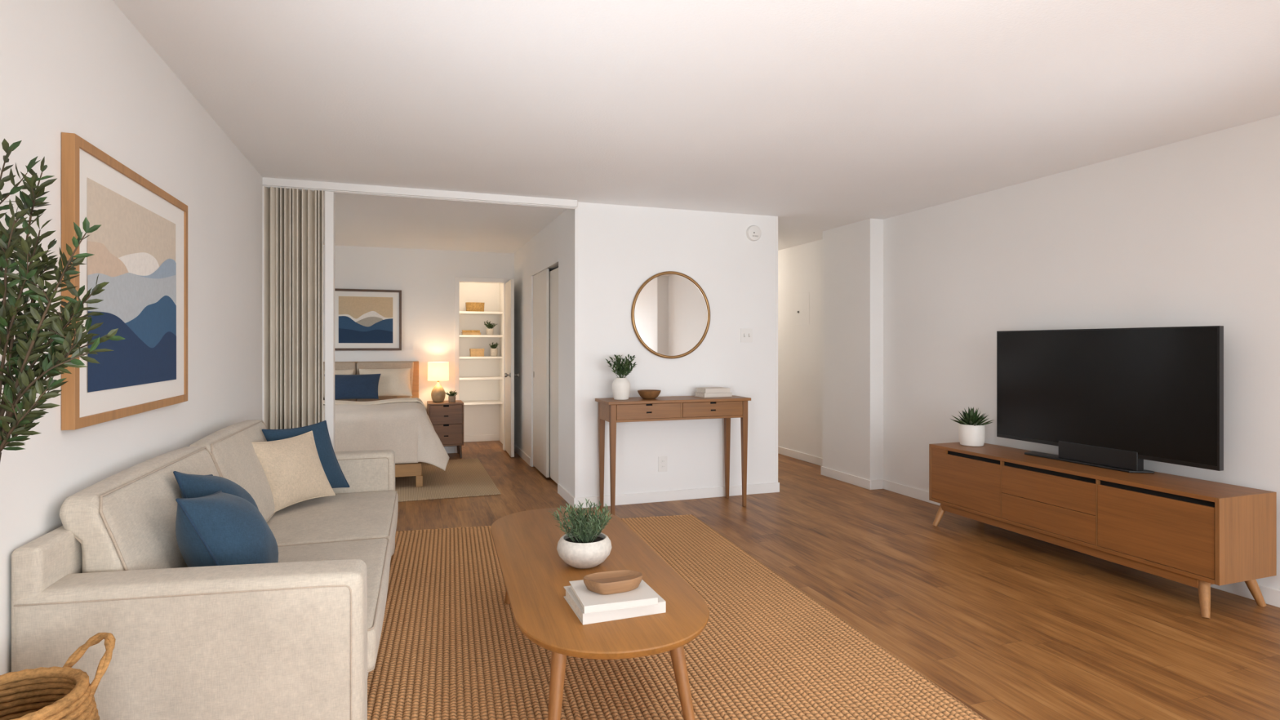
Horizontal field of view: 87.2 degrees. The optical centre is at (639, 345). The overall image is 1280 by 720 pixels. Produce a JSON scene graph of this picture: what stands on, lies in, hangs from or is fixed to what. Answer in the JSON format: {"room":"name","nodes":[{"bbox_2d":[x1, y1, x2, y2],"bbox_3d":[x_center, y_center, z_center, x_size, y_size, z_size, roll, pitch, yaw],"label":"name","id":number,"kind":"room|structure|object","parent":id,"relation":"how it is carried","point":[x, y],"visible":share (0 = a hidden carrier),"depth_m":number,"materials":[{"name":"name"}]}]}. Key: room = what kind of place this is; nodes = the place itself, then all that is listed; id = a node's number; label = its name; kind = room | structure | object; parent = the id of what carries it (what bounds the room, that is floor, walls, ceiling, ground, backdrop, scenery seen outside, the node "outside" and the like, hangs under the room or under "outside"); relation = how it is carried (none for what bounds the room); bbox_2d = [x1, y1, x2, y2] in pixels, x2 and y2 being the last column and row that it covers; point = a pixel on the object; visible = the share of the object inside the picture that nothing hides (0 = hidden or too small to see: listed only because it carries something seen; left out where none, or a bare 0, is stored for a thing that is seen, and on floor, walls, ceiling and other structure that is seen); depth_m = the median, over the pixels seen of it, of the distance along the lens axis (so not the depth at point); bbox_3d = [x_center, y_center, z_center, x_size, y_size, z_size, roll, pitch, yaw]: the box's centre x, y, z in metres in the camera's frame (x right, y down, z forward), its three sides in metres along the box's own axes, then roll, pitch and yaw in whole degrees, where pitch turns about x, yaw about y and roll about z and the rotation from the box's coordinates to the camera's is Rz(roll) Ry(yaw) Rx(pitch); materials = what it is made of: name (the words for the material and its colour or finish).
{"room":"living room","nodes":[
{"label":"living room","id":0,"kind":"room"},
{"bbox_2d":[0,0,262,675],"bbox_3d":[-1.285,0.077,0.748,0.100,2.440,8.460,0,0,-19],"label":"wall","id":1,"kind":"structure","parent":0,"point":[82,68],"depth_m":2.27,"materials":[{"name":"white paint"}]},
{"bbox_2d":[61,132,187,430],"bbox_3d":[-1.788,-0.181,2.394,0.032,0.840,1.050,0,0,-19],"label":"framed picture","id":2,"kind":"object","parent":1,"relation":"attached to","point":[139,247],"visible":1,"depth_m":2.25,"materials":[{"name":"blue paper"}]},
{"bbox_2d":[87,177,176,392],"bbox_3d":[-1.771,-0.180,2.376,0.002,0.637,0.815,0,0,-19],"label":"print","id":3,"kind":"object","parent":2,"relation":"attached to","point":[133,247],"depth_m":2.31,"materials":[{"name":"multicoloured"}]},
{"bbox_2d":[262,186,334,451],"bbox_3d":[-2.372,0.107,4.684,0.441,2.380,0.115,0,0,-19],"label":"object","id":4,"kind":"structure","parent":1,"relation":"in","point":[293,219],"depth_m":4.66,"materials":[{"name":"beige fabric"}]},
{"bbox_2d":[323,244,514,453],"bbox_3d":[-3.315,0.077,7.793,3.876,2.440,0.100,0,0,-19],"label":"wall","id":5,"kind":"structure","parent":0,"point":[425,278],"depth_m":7.98,"materials":[{"name":"white paint"}]},
{"bbox_2d":[334,288,401,350],"bbox_3d":[-3.167,-0.296,7.773,0.772,0.705,0.034,0,0,-19],"label":"framed picture","id":6,"kind":"object","parent":5,"relation":"attached to","point":[366,319],"visible":0.83,"depth_m":7.77,"materials":[{"name":"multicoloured paper"}]},
{"bbox_2d":[338,296,392,342],"bbox_3d":[-3.164,-0.296,7.766,0.582,0.535,0.002,0,0,-19],"label":"print","id":7,"kind":"object","parent":6,"relation":"attached to","point":[362,319],"depth_m":7.77,"materials":[{"name":"multicoloured"}]},
{"bbox_2d":[444,445,453,453],"bbox_3d":[-3.613,1.254,7.629,2.905,0.085,0.013,0,0,-19],"label":"baseboard","id":8,"kind":"structure","parent":5,"relation":"attached to","point":[448,449],"depth_m":8.09,"materials":[{"name":"white paint"}]},
{"bbox_2d":[454,276,507,453],"bbox_3d":[-1.935,0.233,8.214,0.640,2.127,0.014,0,0,-19],"label":"trim","id":9,"kind":"structure","parent":5,"relation":"attached to","point":[457,279],"depth_m":8.12,"materials":[{"name":"white paint"}]},
{"bbox_2d":[459,282,502,444],"bbox_3d":[-2.116,0.077,8.741,0.855,2.440,0.900,0,0,-19],"label":"wall","id":10,"kind":"structure","parent":0,"point":[483,419],"depth_m":9.09,"materials":[{"name":"white paint"}]},
{"bbox_2d":[459,311,502,315],"bbox_3d":[-2.173,-0.429,8.906,0.655,0.028,0.350,0,0,-19],"label":"closet shelf","id":11,"kind":"object","parent":10,"relation":"attached to","point":[473,313],"visible":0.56,"depth_m":8.81,"materials":[{"name":"white paint"}]},
{"bbox_2d":[465,302,484,311],"bbox_3d":[-2.179,-0.503,8.878,0.242,0.120,0.194,0,0,-19],"label":"storage basket","id":12,"kind":"object","parent":11,"relation":"on","point":[470,306],"visible":0.84,"depth_m":8.79,"materials":[{"name":"brown wicker"}]},
{"bbox_2d":[459,376,502,379],"bbox_3d":[-2.173,0.431,8.906,0.655,0.028,0.350,0,0,-19],"label":"closet shelf","id":13,"kind":"object","parent":10,"relation":"attached to","point":[460,377],"visible":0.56,"depth_m":8.79,"materials":[{"name":"white paint"}]},
{"bbox_2d":[459,334,502,337],"bbox_3d":[-2.173,-0.123,8.906,0.655,0.028,0.350,0,0,-19],"label":"closet shelf","id":14,"kind":"object","parent":10,"relation":"attached to","point":[460,335],"visible":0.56,"depth_m":8.76,"materials":[{"name":"white paint"}]},
{"bbox_2d":[461,332,480,334],"bbox_3d":[-2.226,-0.153,8.851,0.235,0.032,0.160,0,0,-21],"label":"book","id":15,"kind":"object","parent":14,"relation":"on","point":[462,333],"visible":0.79,"depth_m":8.78,"materials":[{"name":"paper"}]},
{"bbox_2d":[462,329,479,332],"bbox_3d":[-2.228,-0.184,8.850,0.225,0.030,0.155,0,0,-18],"label":"book","id":16,"kind":"object","parent":15,"relation":"on","point":[463,331],"visible":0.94,"depth_m":8.77,"materials":[{"name":"paper"}]},
{"bbox_2d":[484,321,497,334],"bbox_3d":[-1.978,-0.238,8.930,0.189,0.203,0.163,0,0,-19],"label":"potted succulent","id":17,"kind":"object","parent":14,"relation":"on","point":[489,331],"visible":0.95,"depth_m":8.89,"materials":[{"name":"green plant"}]},
{"bbox_2d":[486,328,493,334],"bbox_3d":[-1.993,-0.180,8.922,0.096,0.085,0.096,0,0,-19],"label":"pot","id":18,"kind":"object","parent":17,"relation":"attached to","point":[489,331],"depth_m":8.88,"materials":[{"name":"ceramic"}]},
{"bbox_2d":[459,355,502,358],"bbox_3d":[-2.173,0.158,8.906,0.655,0.026,0.350,0,0,-19],"label":"closet shelf","id":19,"kind":"object","parent":10,"relation":"attached to","point":[460,357],"visible":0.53,"depth_m":8.78,"materials":[{"name":"white paint"}]},
{"bbox_2d":[469,348,484,356],"bbox_3d":[-2.153,0.093,8.876,0.176,0.103,0.146,0,0,-19],"label":"storage box","id":20,"kind":"object","parent":19,"relation":"on","point":[473,352],"visible":1,"depth_m":8.81,"materials":[{"name":"beige wicker"}]},
{"bbox_2d":[489,342,498,356],"bbox_3d":[-1.933,0.051,8.934,0.116,0.189,0.174,0,0,5],"label":"potted succulent","id":21,"kind":"object","parent":19,"relation":"on","point":[494,352],"visible":1,"depth_m":8.90,"materials":[{"name":"white ceramic"}]},
{"bbox_2d":[490,348,497,356],"bbox_3d":[-1.942,0.092,8.939,0.096,0.105,0.096,0,0,-19],"label":"pot","id":22,"kind":"object","parent":21,"relation":"attached to","point":[494,352],"depth_m":8.90,"materials":[{"name":"ceramic"}]},
{"bbox_2d":[463,434,499,442],"bbox_3d":[-2.229,1.254,9.065,0.655,0.085,0.013,0,0,-19],"label":"baseboard","id":23,"kind":"structure","parent":10,"relation":"attached to","point":[491,437],"depth_m":9.09,"materials":[{"name":"white paint"}]},
{"bbox_2d":[462,400,502,404],"bbox_3d":[-2.173,0.755,8.906,0.655,0.028,0.350,0,0,-19],"label":"closet shelf","id":24,"kind":"object","parent":10,"relation":"attached to","point":[476,402],"visible":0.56,"depth_m":8.81,"materials":[{"name":"white paint"}]},
{"bbox_2d":[514,208,572,494],"bbox_3d":[-1.008,0.077,6.914,0.100,2.440,3.080,0,0,-19],"label":"wall","id":25,"kind":"structure","parent":0,"point":[553,242],"depth_m":6.12,"materials":[{"name":"white paint"}]},
{"bbox_2d":[504,279,519,457],"bbox_3d":[-1.557,0.261,8.018,0.172,2.048,0.600,0,0,-18],"label":"door","id":26,"kind":"structure","parent":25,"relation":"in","point":[509,374],"depth_m":7.84,"materials":[{"name":"beige paint"}]},
{"bbox_2d":[530,275,533,466],"bbox_3d":[-1.158,0.272,7.199,0.018,2.050,0.042,0,0,-19],"label":"trim","id":27,"kind":"structure","parent":25,"relation":"attached to","point":[531,277],"depth_m":7.18,"materials":[{"name":"white paint"}]},
{"bbox_2d":[533,268,549,477],"bbox_3d":[-1.014,0.267,6.851,0.033,2.024,0.725,0,0,-19],"label":"door","id":28,"kind":"structure","parent":25,"relation":"in","point":[540,280],"depth_m":6.73,"materials":[{"name":"beige paint"}]},
{"bbox_2d":[514,443,574,507],"bbox_3d":[-1.045,1.254,6.848,0.013,0.085,3.180,0,0,-19],"label":"baseboard","id":29,"kind":"structure","parent":25,"relation":"attached to","point":[569,498],"depth_m":5.83,"materials":[{"name":"white paint"}]},
{"bbox_2d":[531,258,558,275],"bbox_3d":[-0.935,-0.753,6.564,0.016,0.024,1.330,0,0,-19],"label":"trim","id":30,"kind":"structure","parent":25,"relation":"attached to","point":[556,261],"depth_m":6.45,"materials":[{"name":"white paint"}]},
{"bbox_2d":[549,267,558,484],"bbox_3d":[-0.770,0.280,6.268,0.028,1.997,0.656,0,0,-19],"label":"door","id":31,"kind":"structure","parent":25,"relation":"in","point":[553,274],"depth_m":6.35,"materials":[{"name":"beige paint"}]},
{"bbox_2d":[614,486,724,505],"bbox_3d":[0.259,1.253,5.612,0.981,0.086,0.013,0,0,-19],"label":"baseboard","id":32,"kind":"structure","parent":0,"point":[666,495],"depth_m":5.60,"materials":[{"name":"white paint"}]},
{"bbox_2d":[572,202,775,497],"bbox_3d":[0.336,0.077,5.699,1.837,2.440,0.100,0,0,-19],"label":"wall","id":33,"kind":"structure","parent":0,"point":[620,247],"depth_m":5.63,"materials":[{"name":"white paint"}]},
{"bbox_2d":[262,177,577,208],"bbox_3d":[-1.542,-1.113,4.964,2.193,0.060,0.080,0,0,-19],"label":"curtain track","id":34,"kind":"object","parent":33,"relation":"attached to","point":[338,188],"depth_m":4.91,"materials":[{"name":"white metal"}]},
{"bbox_2d":[574,201,577,497],"bbox_3d":[-0.505,0.034,5.351,0.027,2.355,0.003,0,0,-19],"label":"trim","id":35,"kind":"structure","parent":33,"relation":"attached to","point":[575,209],"depth_m":5.35,"materials":[{"name":"white paint"}]},
{"bbox_2d":[573,495,610,508],"bbox_3d":[-0.383,1.253,5.388,0.297,0.086,0.013,0,0,-19],"label":"baseboard","id":36,"kind":"structure","parent":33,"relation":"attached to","point":[606,500],"depth_m":5.38,"materials":[{"name":"white paint"}]},
{"bbox_2d":[657,456,667,471],"bbox_3d":[0.191,0.985,5.591,0.080,0.128,0.008,0,0,-19],"label":"wall outlet","id":37,"kind":"object","parent":33,"relation":"attached to","point":[662,460],"visible":1,"depth_m":5.59,"materials":[{"name":"white plastic"}]},
{"bbox_2d":[631,271,710,358],"bbox_3d":[0.264,-0.254,5.606,0.708,0.729,0.026,0,0,-19],"label":"round mirror","id":38,"kind":"object","parent":33,"relation":"attached to","point":[670,311],"visible":1,"depth_m":5.60,"materials":[{"name":"gold metal"}]},
{"bbox_2d":[740,328,752,342],"bbox_3d":[0.929,-0.088,5.845,0.116,0.120,0.016,0,0,-19],"label":"light switch","id":39,"kind":"object","parent":33,"relation":"attached to","point":[746,334],"visible":1,"depth_m":5.84,"materials":[{"name":"white plastic"}]},
{"bbox_2d":[746,225,760,240],"bbox_3d":[0.994,-0.979,5.855,0.136,0.136,0.039,0,0,-19],"label":"smoke detector","id":40,"kind":"object","parent":33,"relation":"attached to","point":[753,233],"visible":1,"depth_m":5.84,"materials":[{"name":"white plastic"}]},
{"bbox_2d":[775,216,777,482],"bbox_3d":[1.212,0.034,5.950,0.023,2.355,0.003,0,0,-19],"label":"trim","id":41,"kind":"structure","parent":33,"relation":"attached to","point":[776,217],"depth_m":5.95,"materials":[{"name":"white paint"}]},
{"bbox_2d":[112,0,1279,253],"bbox_3d":[0.296,-1.193,3.704,8.200,0.100,13.000,0,0,-19],"label":"ceiling","id":42,"kind":"structure","parent":0,"point":[817,117],"depth_m":3.01,"materials":[{"name":"white paint"}]},
{"bbox_2d":[728,484,742,496],"bbox_3d":[0.822,1.253,5.809,0.118,0.086,0.013,0,0,-19],"label":"baseboard","id":43,"kind":"structure","parent":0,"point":[733,490],"depth_m":5.80,"materials":[{"name":"white paint"}]},
{"bbox_2d":[746,482,779,494],"bbox_3d":[1.079,1.253,5.899,0.316,0.086,0.013,0,0,-19],"label":"baseboard","id":44,"kind":"structure","parent":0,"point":[761,488],"depth_m":5.89,"materials":[{"name":"white paint"}]},
{"bbox_2d":[777,239,822,457],"bbox_3d":[1.497,0.077,8.817,0.162,2.440,4.138,0,0,-19],"label":"wall","id":45,"kind":"structure","parent":0,"point":[800,268],"depth_m":7.62,"materials":[{"name":"white paint"}]},
{"bbox_2d":[794,292,809,324],"bbox_3d":[1.825,-0.413,7.606,0.016,0.360,0.300,0,0,-19],"label":"access panel","id":46,"kind":"object","parent":45,"relation":"attached to","point":[802,300],"visible":1,"depth_m":7.60,"materials":[{"name":"white paint"}]},
{"bbox_2d":[395,440,1279,719],"bbox_3d":[0.296,1.347,3.704,8.200,0.100,13.000,0,0,-19],"label":"floor","id":47,"kind":"structure","parent":0,"point":[1011,625],"depth_m":3.39,"materials":[{"name":"laminate"}]},
{"bbox_2d":[0,632,115,719],"bbox_3d":[-1.257,0.966,1.322,0.327,0.662,0.327,0,0,-22],"label":"woven basket","id":48,"kind":"object","parent":47,"relation":"on","point":[66,692],"visible":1,"depth_m":1.43,"materials":[{"name":"wicker"}]},
{"bbox_2d":[0,137,124,461],"bbox_3d":[-1.238,0.433,1.347,0.392,1.701,0.271,0,0,-19],"label":"tree","id":49,"kind":"object","parent":48,"relation":"in","point":[24,349],"visible":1,"depth_m":1.32,"materials":[{"name":"green plant"}]},
{"bbox_2d":[11,419,398,719],"bbox_3d":[-1.508,0.847,2.890,0.836,0.900,2.391,0,0,-18],"label":"sofa","id":50,"kind":"object","parent":47,"relation":"on","point":[297,637],"visible":0.76,"depth_m":1.82,"materials":[{"name":"beige fabric"}]},
{"bbox_2d":[59,446,219,573],"bbox_3d":[-1.614,0.630,2.322,0.251,0.466,1.032,0,0,-18],"label":"cushion","id":51,"kind":"object","parent":50,"relation":"on","point":[125,520],"depth_m":1.98,"materials":[{"name":"beige fabric"}]},
{"bbox_2d":[173,471,258,510],"bbox_3d":[-1.513,0.625,2.454,0.240,0.402,0.317,0,0,-19],"label":"throw pillow","id":52,"kind":"object","parent":50,"relation":"on","point":[191,486],"visible":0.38,"depth_m":2.33,"materials":[{"name":"blue fabric"}]},
{"bbox_2d":[175,490,278,567],"bbox_3d":[-1.335,0.644,2.190,0.267,0.377,0.352,0,0,-19],"label":"throw pillow","id":53,"kind":"object","parent":50,"relation":"on","point":[220,528],"visible":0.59,"depth_m":2.07,"materials":[{"name":"blue fabric"}]},
{"bbox_2d":[189,419,275,520],"bbox_3d":[-1.932,0.630,3.302,0.251,0.466,1.032,0,0,-18],"label":"cushion","id":54,"kind":"object","parent":50,"relation":"on","point":[233,454],"depth_m":3.14,"materials":[{"name":"beige fabric"}]},
{"bbox_2d":[251,431,335,512],"bbox_3d":[-1.810,0.649,3.499,0.170,0.363,0.406,0,0,25],"label":"throw pillow","id":55,"kind":"object","parent":50,"relation":"on","point":[292,467],"visible":0.88,"depth_m":3.45,"materials":[{"name":"beige fabric"}]},
{"bbox_2d":[262,420,350,488],"bbox_3d":[-1.836,0.627,3.716,0.445,0.408,0.123,0,0,-38],"label":"throw pillow","id":56,"kind":"object","parent":50,"relation":"on","point":[334,473],"visible":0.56,"depth_m":3.74,"materials":[{"name":"blue fabric"}]},
{"bbox_2d":[266,490,398,559],"bbox_3d":[-1.597,0.928,3.412,0.682,0.174,1.037,0,0,-18],"label":"seat cushion","id":57,"kind":"object","parent":50,"relation":"on","point":[346,515],"depth_m":3.28,"materials":[{"name":"beige fabric"}]},
{"bbox_2d":[277,537,390,670],"bbox_3d":[-1.278,0.928,2.430,0.682,0.174,1.037,0,0,-18],"label":"seat cushion","id":58,"kind":"object","parent":50,"relation":"on","point":[375,553],"depth_m":2.68,"materials":[{"name":"beige fabric"}]},
{"bbox_2d":[426,400,463,457],"bbox_3d":[-2.273,0.979,7.844,0.391,0.640,0.411,0,0,-19],"label":"nightstand","id":59,"kind":"object","parent":47,"relation":"on","point":[446,418],"visible":0.75,"depth_m":7.66,"materials":[{"name":"brown wood"}]},
{"bbox_2d":[427,361,448,402],"bbox_3d":[-2.350,0.426,7.833,0.238,0.466,0.238,0,0,-19],"label":"table lamp","id":60,"kind":"object","parent":59,"relation":"on","point":[437,371],"visible":1,"depth_m":7.76,"materials":[{"name":"beige ceramic"}]},
{"bbox_2d":[444,390,457,402],"bbox_3d":[-2.180,0.589,7.814,0.144,0.140,0.163,0,0,44],"label":"potted succulent","id":61,"kind":"object","parent":59,"relation":"on","point":[451,398],"visible":1,"depth_m":7.79,"materials":[{"name":"grey ceramic"}]},
{"bbox_2d":[448,395,455,402],"bbox_3d":[-2.186,0.623,7.816,0.082,0.072,0.082,0,0,-19],"label":"pot","id":62,"kind":"object","parent":61,"relation":"on","point":[451,398],"depth_m":7.78,"materials":[{"name":"grey ceramic"}]},
{"bbox_2d":[395,457,501,502],"bbox_3d":[-2.796,1.292,6.314,2.690,0.009,1.963,0,0,-19],"label":"area rug","id":63,"kind":"object","parent":47,"relation":"on","point":[462,477],"visible":0.27,"depth_m":6.31,"materials":[{"name":"beige carpet"}]},
{"bbox_2d":[323,360,422,487],"bbox_3d":[-2.976,0.736,6.812,1.430,1.102,1.945,0,0,-19],"label":"bed","id":64,"kind":"object","parent":63,"relation":"on","point":[407,469],"visible":0.14,"depth_m":7.67,"materials":[{"name":"brown wood"}]},
{"bbox_2d":[323,368,354,397],"bbox_3d":[-3.451,0.419,7.385,0.570,0.305,0.214,0,0,-19],"label":"bed pillow","id":65,"kind":"object","parent":64,"relation":"on","point":[336,371],"visible":0.16,"depth_m":7.45,"materials":[{"name":"beige fabric"}]},
{"bbox_2d":[323,362,355,401],"bbox_3d":[-3.571,0.643,7.552,0.698,0.908,0.075,0,0,-19],"label":"cushion","id":66,"kind":"object","parent":64,"relation":"on","point":[338,366],"depth_m":7.60,"materials":[{"name":"beige fabric"}]},
{"bbox_2d":[324,373,380,399],"bbox_3d":[-3.119,0.447,7.290,0.575,0.270,0.169,0,0,-19],"label":"bed pillow","id":67,"kind":"object","parent":64,"relation":"on","point":[346,386],"visible":0.78,"depth_m":7.26,"materials":[{"name":"blue fabric"}]},
{"bbox_2d":[356,361,413,401],"bbox_3d":[-2.941,0.643,7.771,0.620,0.908,0.075,0,0,-19],"label":"cushion","id":68,"kind":"object","parent":64,"relation":"on","point":[360,365],"depth_m":7.75,"materials":[{"name":"beige fabric"}]},
{"bbox_2d":[359,368,412,396],"bbox_3d":[-2.873,0.417,7.587,0.575,0.310,0.214,0,0,-19],"label":"bed pillow","id":69,"kind":"object","parent":64,"relation":"on","point":[392,382],"visible":0.71,"depth_m":7.56,"materials":[{"name":"beige fabric"}]},
{"bbox_2d":[323,397,448,471],"bbox_3d":[-2.678,0.837,6.371,1.614,0.580,1.285,0,0,-19],"label":"duvet","id":70,"kind":"object","parent":64,"relation":"on","point":[403,426],"visible":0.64,"depth_m":6.04,"materials":[{"name":"fabric"}]},
{"bbox_2d":[595,395,751,515],"bbox_3d":[0.268,0.859,5.389,1.198,0.875,0.378,0,0,-19],"label":"console table","id":71,"kind":"object","parent":47,"relation":"on","point":[611,410],"visible":0.95,"depth_m":5.28,"materials":[{"name":"brown wood"}]},
{"bbox_2d":[604,354,636,399],"bbox_3d":[-0.150,0.244,5.242,0.229,0.356,0.269,0,0,22],"label":"potted fern","id":72,"kind":"object","parent":71,"relation":"on","point":[620,385],"visible":1,"depth_m":5.20,"materials":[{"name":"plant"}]},
{"bbox_2d":[612,377,630,399],"bbox_3d":[-0.146,0.337,5.245,0.146,0.170,0.146,0,0,-19],"label":"vase","id":73,"kind":"object","parent":72,"relation":"on","point":[620,385],"depth_m":5.19,"materials":[{"name":"white ceramic"}]},
{"bbox_2d":[637,389,661,399],"bbox_3d":[0.073,0.389,5.321,0.188,0.066,0.188,0,0,-19],"label":"wooden bowl","id":74,"kind":"object","parent":71,"relation":"on","point":[645,393],"visible":1,"depth_m":5.26,"materials":[{"name":"brown wood"}]},
{"bbox_2d":[693,391,732,397],"bbox_3d":[0.604,0.404,5.559,0.262,0.036,0.170,0,0,-25],"label":"book","id":75,"kind":"object","parent":71,"relation":"on","point":[697,394],"visible":0.93,"depth_m":5.48,"materials":[{"name":"white paper"}]},
{"bbox_2d":[696,386,729,393],"bbox_3d":[0.602,0.367,5.553,0.232,0.036,0.165,0,0,-24],"label":"book","id":76,"kind":"object","parent":75,"relation":"on","point":[706,389],"visible":1,"depth_m":5.50,"materials":[{"name":"white paper"}]},
{"bbox_2d":[367,514,986,719],"bbox_3d":[-0.278,1.290,3.094,2.401,0.014,3.791,0,0,-16],"label":"area rug","id":77,"kind":"object","parent":47,"relation":"on","point":[451,646],"visible":0.49,"depth_m":2.77,"materials":[{"name":"wicker"}]},
{"bbox_2d":[490,507,709,719],"bbox_3d":[-0.249,1.080,2.784,0.650,0.405,1.760,0,0,-17],"label":"coffee table","id":78,"kind":"object","parent":77,"relation":"on","point":[535,575],"visible":0.84,"depth_m":2.31,"materials":[{"name":"brown wood"}]},
{"bbox_2d":[549,497,613,568],"bbox_3d":[-0.224,0.750,2.688,0.266,0.254,0.237,0,0,11],"label":"potted plant","id":79,"kind":"object","parent":78,"relation":"on","point":[584,547],"visible":1,"depth_m":2.64,"materials":[{"name":"plant"}]},
{"bbox_2d":[556,532,612,568],"bbox_3d":[-0.222,0.821,2.689,0.220,0.112,0.220,0,0,-19],"label":"bowl","id":80,"kind":"object","parent":79,"relation":"attached to","point":[584,552],"depth_m":2.61,"materials":[{"name":"ceramic"}]},
{"bbox_2d":[564,579,666,624],"bbox_3d":[-0.091,0.858,2.275,0.282,0.037,0.250,0,0,-20],"label":"book","id":81,"kind":"object","parent":78,"relation":"on","point":[597,617],"visible":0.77,"depth_m":2.17,"materials":[{"name":"white paper"}]},
{"bbox_2d":[568,579,657,613],"bbox_3d":[-0.093,0.827,2.250,0.244,0.024,0.235,0,0,-18],"label":"book","id":82,"kind":"object","parent":81,"relation":"on","point":[589,602],"visible":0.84,"depth_m":2.17,"materials":[{"name":"white paper"}]},
{"bbox_2d":[582,569,642,595],"bbox_3d":[-0.088,0.794,2.252,0.202,0.042,0.111,0,0,-19],"label":"wooden dish","id":83,"kind":"object","parent":82,"relation":"on","point":[605,583],"visible":1,"depth_m":2.23,"materials":[{"name":"brown wood"}]},
{"bbox_2d":[928,442,1276,618],"bbox_3d":[2.604,1.013,4.107,0.468,0.584,1.860,0,0,-19],"label":"tv console","id":84,"kind":"object","parent":47,"relation":"on","point":[1200,534],"visible":0.94,"depth_m":3.62,"materials":[{"name":"brown wood"}]},
{"bbox_2d":[951,406,993,446],"bbox_3d":[2.400,0.582,4.847,0.281,0.278,0.273,0,0,-19],"label":"potted succulent","id":85,"kind":"object","parent":84,"relation":"on","point":[971,431],"visible":1,"depth_m":4.80,"materials":[{"name":"white ceramic"}]},
{"bbox_2d":[958,423,985,446],"bbox_3d":[2.400,0.644,4.862,0.177,0.152,0.177,0,0,-19],"label":"pot","id":86,"kind":"object","parent":85,"relation":"attached to","point":[969,434],"depth_m":4.79,"materials":[{"name":"white ceramic"}]},
{"bbox_2d":[996,325,1223,473],"bbox_3d":[2.741,0.310,4.062,0.117,0.821,1.360,0,0,-19],"label":"television","id":87,"kind":"object","parent":84,"relation":"on","point":[1117,399],"visible":1,"depth_m":3.90,"materials":[{"name":"black metal"}]},
{"bbox_2d":[822,218,883,479],"bbox_3d":[2.164,0.077,6.470,0.450,2.440,0.732,0,0,-19],"label":"column","id":88,"kind":"structure","parent":0,"point":[853,253],"depth_m":6.29,"materials":[{"name":"white paint"}]},
{"bbox_2d":[883,115,1279,590],"bbox_3d":[3.691,0.077,2.310,0.308,2.440,8.130,0,0,-19],"label":"wall","id":89,"kind":"structure","parent":0,"point":[1186,233],"depth_m":4.23,"materials":[{"name":"white paint"}]},
{"bbox_2d":[777,446,1279,607],"bbox_3d":[2.376,1.254,5.595,0.301,0.085,8.800,0,0,-19],"label":"baseboard","id":90,"kind":"structure","parent":89,"relation":"attached to","point":[1271,596],"depth_m":5.93,"materials":[{"name":"white paint"}]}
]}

